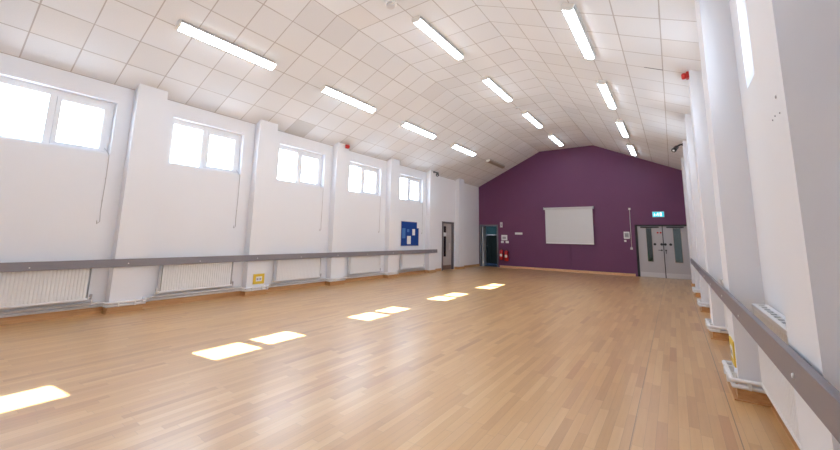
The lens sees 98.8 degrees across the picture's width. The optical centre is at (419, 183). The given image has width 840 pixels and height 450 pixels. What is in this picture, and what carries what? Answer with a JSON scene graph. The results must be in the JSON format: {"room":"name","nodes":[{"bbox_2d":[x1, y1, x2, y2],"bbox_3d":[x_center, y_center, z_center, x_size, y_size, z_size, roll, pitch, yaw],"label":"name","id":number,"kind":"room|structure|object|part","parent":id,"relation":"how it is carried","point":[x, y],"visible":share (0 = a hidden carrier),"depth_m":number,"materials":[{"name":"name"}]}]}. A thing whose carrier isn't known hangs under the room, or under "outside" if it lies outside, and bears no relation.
{"room":"community hall","nodes":[
{"label":"community hall","id":0,"kind":"room"},
{"bbox_2d":[0,53,478,315],"bbox_3d":[-2.430,0.991,11.291,0.260,4.115,18.980,-5,-10,35],"label":"wall","id":1,"kind":"structure","parent":0,"point":[51,196],"depth_m":7.37,"materials":[{"name":"white paint"}]},
{"bbox_2d":[0,268,92,308],"bbox_3d":[-6.072,1.643,5.593,0.132,0.644,1.538,-5,-10,35],"label":"radiator","id":2,"kind":"object","parent":1,"relation":"attached to","point":[26,288],"visible":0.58,"depth_m":5.68,"materials":[{"name":"white metal"}]},
{"bbox_3d":[-5.660,1.702,6.155,0.102,0.570,0.006,-5,-10,35],"label":"panel","id":3,"kind":"part","parent":2,"relation":"part of","materials":[{"name":"white metal"}]},
{"bbox_2d":[0,76,114,223],"bbox_3d":[-6.168,-0.486,5.983,0.212,2.253,1.520,-5,-10,35],"label":"window","id":4,"kind":"structure","parent":1,"relation":"in","point":[56,97],"depth_m":6.16,"materials":[{"name":"white plastic"}]},
{"bbox_3d":[-6.218,-1.105,6.120,0.060,0.990,1.520,-5,-10,35],"label":"frame","id":5,"kind":"part","parent":4,"relation":"part of","materials":[{"name":"white plastic"}]},
{"bbox_3d":[-6.012,-1.034,6.388,0.060,0.821,0.716,-5,-10,35],"label":"sash","id":6,"kind":"part","parent":4,"relation":"part of","materials":[{"name":"white plastic"}]},
{"bbox_3d":[-5.735,0.033,6.468,0.145,1.386,0.049,-1,-9,11],"label":"pull cord","id":7,"kind":"part","parent":4,"relation":"part of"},
{"bbox_2d":[105,83,167,305],"bbox_3d":[-5.323,0.214,6.792,0.205,4.212,0.480,-5,-10,35],"label":"pilaster","id":8,"kind":"object","parent":1,"relation":"attached to","point":[141,167],"visible":0.79,"depth_m":6.72,"materials":[{"name":"white paint"}]},
{"bbox_2d":[0,249,436,272],"bbox_3d":[-3.428,1.858,9.101,0.056,0.140,14.480,-5,-10,35],"label":"wall rail","id":9,"kind":"object","parent":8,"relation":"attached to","point":[107,263],"visible":1,"depth_m":7.01,"materials":[{"name":"grey paint"}]},
{"bbox_2d":[154,262,233,296],"bbox_3d":[-4.678,1.965,7.570,0.132,0.644,1.538,-5,-10,35],"label":"radiator","id":10,"kind":"object","parent":1,"relation":"attached to","point":[180,277],"visible":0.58,"depth_m":7.46,"materials":[{"name":"white metal"}]},
{"bbox_3d":[-5.064,1.839,7.001,0.102,0.570,0.006,-5,-10,35],"label":"panel","id":11,"kind":"part","parent":10,"relation":"part of","materials":[{"name":"white metal"}]},
{"bbox_2d":[168,118,240,226],"bbox_3d":[-4.774,-0.164,7.960,0.212,2.253,1.520,-5,-10,35],"label":"window","id":12,"kind":"structure","parent":1,"relation":"in","point":[206,131],"depth_m":8.10,"materials":[{"name":"white plastic"}]},
{"bbox_3d":[-4.824,-0.783,8.096,0.060,0.990,1.520,-5,-10,35],"label":"frame","id":13,"kind":"part","parent":12,"relation":"part of","materials":[{"name":"white plastic"}]},
{"bbox_3d":[-4.618,-0.712,8.365,0.060,0.821,0.716,-5,-10,35],"label":"sash","id":14,"kind":"part","parent":12,"relation":"part of","materials":[{"name":"white plastic"}]},
{"bbox_2d":[0,268,424,317],"bbox_3d":[-3.671,2.524,8.812,0.261,0.095,13.850,-5,-10,35],"label":"pipe","id":15,"kind":"object","parent":1,"relation":"attached to","point":[144,300],"visible":0.98,"depth_m":7.10,"materials":[{"name":"white metal"}]},
{"bbox_2d":[0,264,478,324],"bbox_3d":[-2.257,2.956,10.849,0.253,0.105,18.980,-5,-10,35],"label":"baseboard","id":16,"kind":"structure","parent":1,"relation":"attached to","point":[70,313],"depth_m":7.24,"materials":[{"name":"brown wood"}]},
{"bbox_2d":[241,119,277,289],"bbox_3d":[-3.906,0.542,8.801,0.205,4.212,0.480,-5,-10,35],"label":"pilaster","id":17,"kind":"object","parent":1,"relation":"attached to","point":[265,142],"visible":0.79,"depth_m":8.73,"materials":[{"name":"white paint"}]},
{"bbox_2d":[253,273,264,283],"bbox_3d":[-3.823,2.259,8.515,0.019,0.230,0.283,-5,-10,35],"label":"wall socket","id":18,"kind":"object","parent":17,"relation":"attached to","point":[257,278],"visible":1,"depth_m":8.51,"materials":[{"name":"yellow plastic"}]},
{"bbox_2d":[272,258,320,284],"bbox_3d":[-3.250,2.295,9.595,0.132,0.644,1.538,-5,-10,35],"label":"radiator","id":19,"kind":"object","parent":1,"relation":"attached to","point":[290,269],"visible":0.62,"depth_m":9.49,"materials":[{"name":"white metal"}]},
{"bbox_3d":[-3.636,2.169,9.026,0.102,0.570,0.006,-5,-10,35],"label":"panel","id":20,"kind":"part","parent":19,"relation":"part of","materials":[{"name":"white metal"}]},
{"bbox_2d":[277,145,322,218],"bbox_3d":[-3.346,0.166,9.985,0.212,2.253,1.520,-5,-10,35],"label":"window","id":21,"kind":"structure","parent":1,"relation":"in","point":[300,153],"depth_m":10.16,"materials":[{"name":"white plastic"}]},
{"bbox_3d":[-3.396,-0.454,10.122,0.060,0.990,1.520,-5,-10,35],"label":"frame","id":22,"kind":"part","parent":21,"relation":"part of","materials":[{"name":"white plastic"}]},
{"bbox_3d":[-3.190,-0.382,10.390,0.060,0.821,0.716,-5,-10,35],"label":"sash","id":23,"kind":"part","parent":21,"relation":"part of","materials":[{"name":"white plastic"}]},
{"bbox_2d":[326,142,348,280],"bbox_3d":[-2.472,0.873,10.834,0.205,4.212,0.480,-5,-10,35],"label":"pilaster","id":24,"kind":"object","parent":1,"relation":"attached to","point":[334,266],"visible":0.79,"depth_m":10.74,"materials":[{"name":"white paint"}]},
{"bbox_2d":[347,255,380,276],"bbox_3d":[-1.799,2.630,11.653,0.132,0.644,1.538,-5,-10,35],"label":"radiator","id":25,"kind":"object","parent":1,"relation":"attached to","point":[356,264],"visible":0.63,"depth_m":11.54,"materials":[{"name":"white metal"}]},
{"bbox_3d":[-2.185,2.505,11.084,0.102,0.570,0.006,-5,-10,35],"label":"panel","id":26,"kind":"part","parent":25,"relation":"part of","materials":[{"name":"white metal"}]},
{"bbox_2d":[349,162,380,232],"bbox_3d":[-1.895,0.501,12.043,0.212,2.253,1.520,-5,-10,35],"label":"window","id":27,"kind":"structure","parent":1,"relation":"in","point":[363,168],"depth_m":12.22,"materials":[{"name":"white plastic"}]},
{"bbox_3d":[-1.946,-0.118,12.179,0.060,0.990,1.520,-5,-10,35],"label":"frame","id":28,"kind":"part","parent":27,"relation":"part of","materials":[{"name":"white plastic"}]},
{"bbox_3d":[-1.739,-0.046,12.448,0.060,0.821,0.716,-5,-10,35],"label":"sash","id":29,"kind":"part","parent":27,"relation":"part of","materials":[{"name":"white plastic"}]},
{"bbox_2d":[383,158,399,273],"bbox_3d":[-1.010,1.211,12.908,0.205,4.212,0.480,-5,-10,35],"label":"pilaster","id":30,"kind":"object","parent":1,"relation":"attached to","point":[393,165],"visible":0.79,"depth_m":12.81,"materials":[{"name":"white paint"}]},
{"bbox_2d":[400,221,418,245],"bbox_3d":[-0.388,1.946,13.880,0.022,0.950,1.180,-5,-10,35],"label":"notice board","id":31,"kind":"object","parent":1,"relation":"attached to","point":[410,225],"visible":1,"depth_m":13.89,"materials":[{"name":"blue fabric"}]},
{"bbox_2d":[402,228,405,237],"bbox_3d":[-0.608,1.877,13.553,0.005,0.380,0.200,-5,-10,35],"label":"paper","id":32,"kind":"object","parent":31,"relation":"attached to","point":[403,229],"visible":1,"depth_m":13.54,"materials":[{"name":"blue paper"}]},
{"bbox_2d":[407,236,410,243],"bbox_3d":[-0.425,2.173,13.783,0.005,0.310,0.240,-5,-10,35],"label":"paper","id":33,"kind":"object","parent":31,"relation":"attached to","point":[408,237],"visible":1,"depth_m":13.79,"materials":[{"name":"white paper"}]},
{"bbox_2d":[400,174,422,233],"bbox_3d":[-0.399,0.847,14.166,0.212,2.253,1.520,-5,-10,35],"label":"window","id":34,"kind":"structure","parent":1,"relation":"in","point":[409,179],"depth_m":14.40,"materials":[{"name":"white plastic"}]},
{"bbox_3d":[-0.449,0.228,14.302,0.060,0.990,1.520,-5,-10,35],"label":"frame","id":35,"kind":"part","parent":34,"relation":"part of","materials":[{"name":"white plastic"}]},
{"bbox_3d":[-0.243,0.299,14.571,0.060,0.821,0.716,-5,-10,35],"label":"sash","id":36,"kind":"part","parent":34,"relation":"part of","materials":[{"name":"white plastic"}]},
{"bbox_2d":[400,253,423,270],"bbox_3d":[-0.302,2.976,13.775,0.132,0.644,1.538,-5,-10,35],"label":"radiator","id":37,"kind":"object","parent":1,"relation":"attached to","point":[406,260],"visible":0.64,"depth_m":13.64,"materials":[{"name":"white metal"}]},
{"bbox_3d":[-0.688,2.850,13.206,0.102,0.570,0.006,-5,-10,35],"label":"panel","id":38,"kind":"part","parent":37,"relation":"part of","materials":[{"name":"white metal"}]},
{"bbox_2d":[425,170,436,269],"bbox_3d":[0.452,1.549,14.982,0.205,4.212,0.480,-5,-10,35],"label":"pilaster","id":39,"kind":"object","parent":1,"relation":"attached to","point":[431,178],"visible":0.86,"depth_m":14.88,"materials":[{"name":"white paint"}]},
{"bbox_2d":[442,221,453,269],"bbox_3d":[1.193,2.804,16.205,0.180,2.120,1.040,-5,-10,35],"label":"door","id":40,"kind":"structure","parent":1,"relation":"in","point":[447,227],"depth_m":16.29,"materials":[{"name":"grey paint"}]},
{"bbox_3d":[1.097,2.597,16.122,0.021,1.340,0.220,-5,-10,35],"label":"vision panel","id":41,"kind":"part","parent":40,"relation":"part of","materials":[{"name":"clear glass"}]},
{"bbox_3d":[1.181,3.743,16.061,0.003,0.180,0.800,-5,-10,35],"label":"kick plate","id":42,"kind":"part","parent":40,"relation":"part of","materials":[{"name":"grey metal"}]},
{"bbox_2d":[455,178,463,266],"bbox_3d":[1.880,1.879,17.007,0.205,4.212,0.480,-5,-10,35],"label":"pilaster","id":43,"kind":"object","parent":1,"relation":"attached to","point":[459,195],"visible":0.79,"depth_m":16.88,"materials":[{"name":"white paint"}]},
{"bbox_2d":[0,0,701,186],"bbox_3d":[1.629,-1.994,8.916,10.608,2.165,19.500,-5,-10,35],"label":"ceiling","id":44,"kind":"structure","parent":0,"point":[372,53],"depth_m":7.58,"materials":[{"name":"tile"}]},
{"bbox_2d":[175,19,276,70],"bbox_3d":[-3.576,-2.561,6.802,0.204,0.158,1.820,-5,-10,35],"label":"ceiling light","id":45,"kind":"object","parent":44,"relation":"attached to","point":[183,26],"visible":1,"depth_m":6.64,"materials":[{"name":"white plastic"}]},
{"bbox_2d":[320,84,375,113],"bbox_3d":[-1.811,-2.153,9.306,0.204,0.158,1.820,-5,-10,35],"label":"ceiling light","id":46,"kind":"object","parent":44,"relation":"attached to","point":[326,89],"visible":1,"depth_m":9.15,"materials":[{"name":"white plastic"}]},
{"bbox_2d":[385,0,396,9],"bbox_3d":[-0.539,-3.268,6.616,0.221,0.087,0.221,-5,-10,35],"label":"smoke detector","id":47,"kind":"object","parent":44,"relation":"attached to","point":[390,4],"visible":1,"depth_m":6.56,"materials":[{"name":"white plastic"}]},
{"bbox_2d":[400,121,435,138],"bbox_3d":[-0.029,-1.741,11.833,0.204,0.158,1.820,-5,-10,35],"label":"ceiling light","id":48,"kind":"object","parent":44,"relation":"attached to","point":[405,124],"visible":1,"depth_m":11.69,"materials":[{"name":"white plastic"}]},
{"bbox_2d":[412,15,463,59],"bbox_3d":[0.433,-3.076,7.726,0.200,0.102,1.820,-5,-10,35],"label":"ceiling light","id":49,"kind":"object","parent":44,"relation":"attached to","point":[418,20],"visible":1,"depth_m":7.55,"materials":[{"name":"white plastic"}]},
{"bbox_2d":[450,143,475,155],"bbox_3d":[1.747,-1.331,14.353,0.204,0.158,1.820,-5,-10,35],"label":"ceiling light","id":50,"kind":"object","parent":44,"relation":"attached to","point":[454,145],"visible":1,"depth_m":14.19,"materials":[{"name":"white plastic"}]},
{"bbox_2d":[486,159,504,168],"bbox_3d":[3.572,-0.917,16.924,0.204,0.158,1.820,-5,-10,35],"label":"ceiling light","id":51,"kind":"object","parent":44,"relation":"attached to","point":[490,161],"visible":1,"depth_m":16.76,"materials":[{"name":"white plastic"}]},
{"bbox_2d":[481,76,511,101],"bbox_3d":[2.221,-2.663,10.261,0.200,0.102,1.820,-5,-10,35],"label":"ceiling light","id":52,"kind":"object","parent":44,"relation":"attached to","point":[486,79],"visible":1,"depth_m":10.07,"materials":[{"name":"white plastic"}]},
{"bbox_2d":[521,111,542,127],"bbox_3d":[4.009,-2.250,12.797,0.200,0.102,1.820,-5,-10,35],"label":"ceiling light","id":53,"kind":"object","parent":44,"relation":"attached to","point":[526,114],"visible":1,"depth_m":12.60,"materials":[{"name":"white plastic"}]},
{"bbox_2d":[548,134,562,145],"bbox_3d":[5.797,-1.837,15.333,0.200,0.102,1.820,-5,-10,35],"label":"ceiling light","id":54,"kind":"object","parent":44,"relation":"attached to","point":[553,137],"visible":1,"depth_m":15.09,"materials":[{"name":"white plastic"}]},
{"bbox_2d":[561,3,595,59],"bbox_3d":[2.726,-2.533,6.107,0.205,0.156,1.820,-5,-10,35],"label":"ceiling light","id":55,"kind":"object","parent":44,"relation":"attached to","point":[570,10],"visible":1,"depth_m":5.88,"materials":[{"name":"white plastic"}]},
{"bbox_2d":[597,79,616,108],"bbox_3d":[4.519,-2.118,8.651,0.205,0.156,1.820,-5,-10,35],"label":"ceiling light","id":56,"kind":"object","parent":44,"relation":"attached to","point":[603,85],"visible":1,"depth_m":8.42,"materials":[{"name":"white plastic"}]},
{"bbox_2d":[616,119,628,137],"bbox_3d":[6.319,-1.703,11.203,0.205,0.156,1.820,-5,-10,35],"label":"ceiling light","id":57,"kind":"object","parent":44,"relation":"attached to","point":[620,123],"visible":1,"depth_m":10.98,"materials":[{"name":"white plastic"}]},
{"bbox_2d":[627,143,636,155],"bbox_3d":[8.095,-1.292,13.722,0.205,0.156,1.820,-5,-10,35],"label":"ceiling light","id":58,"kind":"object","parent":44,"relation":"attached to","point":[631,147],"visible":1,"depth_m":13.47,"materials":[{"name":"white plastic"}]},
{"bbox_2d":[628,146,635,155],"bbox_3d":[8.078,-1.257,13.729,0.170,0.040,1.760,25,7,35],"label":"diffuser","id":59,"kind":"object","parent":58,"relation":"attached to","point":[632,149],"depth_m":13.64,"materials":[{"name":"white plastic"}]},
{"bbox_2d":[0,263,794,449],"bbox_3d":[1.541,2.933,9.446,10.405,0.120,21.560,-5,-10,35],"label":"floor","id":60,"kind":"structure","parent":0,"point":[478,357],"depth_m":3.78,"materials":[{"name":"brown wood"}]},
{"bbox_2d":[483,226,496,234],"bbox_3d":[4.062,3.023,19.609,3.000,2.800,2.190,-5,-10,35],"label":"wall","id":61,"kind":"structure","parent":0,"point":[492,230],"depth_m":20.83,"materials":[{"name":"teal paint"}]},
{"bbox_2d":[486,234,496,263],"bbox_3d":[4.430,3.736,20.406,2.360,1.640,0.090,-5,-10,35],"label":"door","id":62,"kind":"structure","parent":61,"relation":"in","point":[491,240],"depth_m":20.60,"materials":[{"name":"green paint"}]},
{"bbox_2d":[527,111,542,125],"bbox_3d":[4.009,-2.270,12.800,0.200,0.062,1.750,-5,-10,35],"label":"diffuser","id":63,"kind":"object","parent":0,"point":[529,116],"depth_m":12.71,"materials":[{"name":"white plastic"}]},
{"bbox_2d":[479,145,686,275],"bbox_3d":[6.835,1.170,16.524,9.503,5.658,0.130,-5,-10,35],"label":"wall","id":64,"kind":"structure","parent":0,"point":[612,182],"depth_m":16.17,"materials":[{"name":"purple paint"}]},
{"bbox_2d":[479,225,498,266],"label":"door","id":65,"kind":"structure","parent":64,"relation":"in","point":[482,230],"depth_m":18.79,"materials":[{"name":"grey wood"}]},
{"bbox_2d":[500,248,502,259],"bbox_3d":[4.049,3.516,17.884,0.180,0.556,0.225,0,-9,5],"label":"fire extinguisher","id":66,"kind":"object","parent":64,"relation":"attached to","point":[501,250],"visible":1,"depth_m":17.79,"materials":[{"name":"red metal"}]},
{"bbox_2d":[501,235,506,239],"bbox_3d":[4.225,2.718,18.022,0.310,0.260,0.016,-5,-10,35],"label":"notice","id":67,"kind":"object","parent":64,"relation":"attached to","point":[503,237],"visible":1,"depth_m":18.03,"materials":[{"name":"white paper"}]},
{"bbox_2d":[504,249,508,260],"bbox_3d":[4.261,3.537,17.728,0.199,0.556,0.221,1,-9,-1],"label":"fire extinguisher","id":68,"kind":"object","parent":64,"relation":"attached to","point":[506,254],"visible":1,"depth_m":17.64,"materials":[{"name":"red metal"}]},
{"bbox_2d":[500,265,635,275],"bbox_3d":[6.377,3.936,16.288,5.840,0.100,0.045,-5,-10,35],"label":"baseboard","id":69,"kind":"structure","parent":64,"relation":"attached to","point":[502,266],"depth_m":16.03,"materials":[{"name":"brown wood"}]},
{"bbox_2d":[543,206,593,244],"bbox_3d":[6.728,1.900,16.303,2.164,1.675,0.153,-5,-10,35],"label":"projection screen","id":70,"kind":"object","parent":64,"relation":"attached to","point":[564,225],"visible":1,"depth_m":16.24,"materials":[{"name":"fabric"}]},
{"bbox_2d":[569,244,571,269],"bbox_3d":[6.759,2.969,16.193,0.050,1.800,0.018,-5,-10,35],"label":"cable trunking","id":71,"kind":"object","parent":64,"relation":"attached to","point":[569,244],"visible":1,"depth_m":16.14,"materials":[{"name":"purple paint"}]},
{"bbox_2d":[624,232,629,238],"bbox_3d":[8.612,2.162,14.988,0.210,0.290,0.067,-5,-10,35],"label":"control panel","id":72,"kind":"object","parent":64,"relation":"attached to","point":[626,234],"visible":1,"depth_m":14.96,"materials":[{"name":"white plastic"}]},
{"bbox_2d":[628,208,632,249],"bbox_3d":[8.752,1.882,14.959,0.100,1.720,0.032,-5,-10,35],"label":"cable conduit","id":73,"kind":"object","parent":64,"relation":"attached to","point":[629,209],"visible":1,"depth_m":14.94,"materials":[{"name":"white plastic"}]},
{"bbox_2d":[652,211,663,216],"bbox_3d":[9.572,1.245,14.452,0.404,0.224,0.080,-5,-10,35],"label":"exit sign","id":74,"kind":"object","parent":64,"relation":"attached to","point":[661,213],"visible":1,"depth_m":14.43,"materials":[{"name":"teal plastic"}]},
{"bbox_2d":[635,225,691,279],"bbox_3d":[9.649,2.690,14.264,1.840,2.090,0.176,-5,-10,35],"label":"door","id":75,"kind":"structure","parent":64,"relation":"in","point":[664,265],"depth_m":14.26,"materials":[{"name":"grey paint"}]},
{"bbox_3d":[9.284,3.642,14.337,0.817,0.185,0.003,-5,-10,35],"label":"kick plate","id":76,"kind":"part","parent":75,"relation":"part of","materials":[{"name":"silver metal"}]},
{"bbox_3d":[9.972,3.584,13.861,0.767,0.185,0.003,-5,-10,35],"label":"kick plate","id":77,"kind":"part","parent":75,"relation":"part of","materials":[{"name":"silver metal"}]},
{"bbox_2d":[606,82,616,107],"bbox_3d":[4.519,-2.128,8.652,0.200,0.062,1.750,25,7,35],"label":"diffuser","id":78,"kind":"object","parent":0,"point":[610,100],"depth_m":8.72,"materials":[{"name":"white plastic"}]},
{"bbox_2d":[646,228,682,262],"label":"window","id":79,"kind":"structure","parent":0,"point":[676,231],"depth_m":16.48,"materials":[{"name":"glass"}]},
{"bbox_2d":[729,0,784,315],"bbox_3d":[5.155,0.339,6.049,0.260,4.143,18.980,-5,-10,35],"label":"wall","id":80,"kind":"structure","parent":0,"point":[769,265],"depth_m":3.20,"materials":[{"name":"white paint"}]},
{"bbox_2d":[681,157,694,283],"bbox_3d":[9.035,1.245,11.992,0.240,4.252,0.480,-5,-10,35],"label":"pilaster","id":81,"kind":"object","parent":80,"relation":"attached to","point":[682,159],"visible":0.29,"depth_m":11.88,"materials":[{"name":"white paint"}]},
{"bbox_2d":[682,140,699,288],"bbox_3d":[7.579,0.909,9.926,0.240,4.252,0.480,-5,-10,35],"label":"pilaster","id":82,"kind":"object","parent":80,"relation":"attached to","point":[685,155],"visible":0.21,"depth_m":9.82,"materials":[{"name":"white paint"}]},
{"bbox_2d":[671,143,682,151],"bbox_3d":[7.324,-1.008,10.252,0.283,0.259,0.227,-5,-10,35],"label":"security camera","id":83,"kind":"object","parent":82,"relation":"attached to","point":[674,149],"visible":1,"depth_m":10.23,"materials":[{"name":"black plastic"}]},
{"bbox_2d":[684,114,709,305],"bbox_3d":[6.122,0.572,7.860,0.240,4.252,0.480,-5,-10,35],"label":"pilaster","id":84,"kind":"object","parent":80,"relation":"attached to","point":[688,120],"visible":0.43,"depth_m":7.74,"materials":[{"name":"white paint"}]},
{"bbox_2d":[688,70,726,330],"bbox_3d":[4.665,0.236,5.794,0.240,4.252,0.480,-5,-10,35],"label":"pilaster","id":85,"kind":"object","parent":80,"relation":"attached to","point":[695,82],"visible":0.5,"depth_m":5.66,"materials":[{"name":"white paint"}]},
{"bbox_2d":[681,71,688,79],"bbox_3d":[4.477,-1.813,6.075,0.105,0.110,0.110,-5,-10,35],"label":"fire alarm sounder","id":86,"kind":"object","parent":85,"relation":"attached to","point":[683,75],"visible":1,"depth_m":6.04,"materials":[{"name":"red plastic"}]},
{"bbox_2d":[720,279,727,331],"bbox_3d":[3.929,1.623,4.470,0.132,0.729,1.538,-5,-10,35],"label":"radiator","id":87,"kind":"object","parent":80,"relation":"attached to","point":[721,280],"visible":0.14,"depth_m":4.95,"materials":[{"name":"white metal"}]},
{"bbox_2d":[692,287,763,392],"bbox_3d":[3.979,2.051,4.668,0.296,0.095,15.750,-5,-10,35],"label":"pipe","id":88,"kind":"object","parent":80,"relation":"attached to","point":[731,376],"visible":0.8,"depth_m":3.45,"materials":[{"name":"white metal"}]},
{"bbox_2d":[695,0,764,388],"bbox_3d":[3.209,-0.101,3.728,0.240,4.252,0.480,-5,-10,35],"label":"pilaster","id":89,"kind":"object","parent":80,"relation":"attached to","point":[739,251],"visible":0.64,"depth_m":3.56,"materials":[{"name":"white paint"}]},
{"bbox_2d":[729,336,736,367],"bbox_3d":[3.052,1.641,3.518,0.019,0.230,0.280,-5,-10,35],"label":"sign","id":90,"kind":"object","parent":89,"relation":"attached to","point":[731,342],"visible":1,"depth_m":3.46,"materials":[{"name":"yellow plastic"}]},
{"bbox_2d":[690,258,839,443],"bbox_3d":[3.535,1.230,4.294,0.051,0.132,14.480,-5,-10,35],"label":"wall rail","id":91,"kind":"object","parent":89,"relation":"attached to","point":[821,396],"visible":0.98,"depth_m":1.48,"materials":[{"name":"grey paint"}]},
{"bbox_2d":[690,282,799,449],"bbox_3d":[4.892,2.354,5.906,0.288,0.105,18.980,-5,-10,35],"label":"baseboard","id":92,"kind":"structure","parent":80,"relation":"attached to","point":[752,397],"depth_m":3.25,"materials":[{"name":"brown wood"}]},
{"bbox_2d":[752,304,801,449],"bbox_3d":[2.478,1.288,2.412,0.132,0.729,1.538,-5,-10,35],"label":"radiator","id":93,"kind":"object","parent":80,"relation":"attached to","point":[780,392],"visible":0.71,"depth_m":2.46,"materials":[{"name":"white metal"}]},
{"bbox_3d":[2.865,1.349,2.991,0.102,0.655,0.006,-5,-10,35],"label":"panel","id":94,"kind":"part","parent":93,"relation":"part of","materials":[{"name":"white metal"}]},
{"bbox_2d":[752,304,786,331],"bbox_3d":[2.473,0.933,2.474,0.102,0.008,1.390,-5,-10,35],"label":"grille","id":95,"kind":"object","parent":93,"relation":"attached to","point":[776,318],"depth_m":2.58,"materials":[{"name":"white metal"}]},
{"bbox_2d":[745,0,839,449],"bbox_3d":[1.695,-0.451,1.581,0.240,4.252,0.480,-5,-10,35],"label":"pilaster","id":96,"kind":"object","parent":80,"relation":"attached to","point":[795,44],"visible":1,"depth_m":1.41,"materials":[{"name":"white paint"}]}
]}

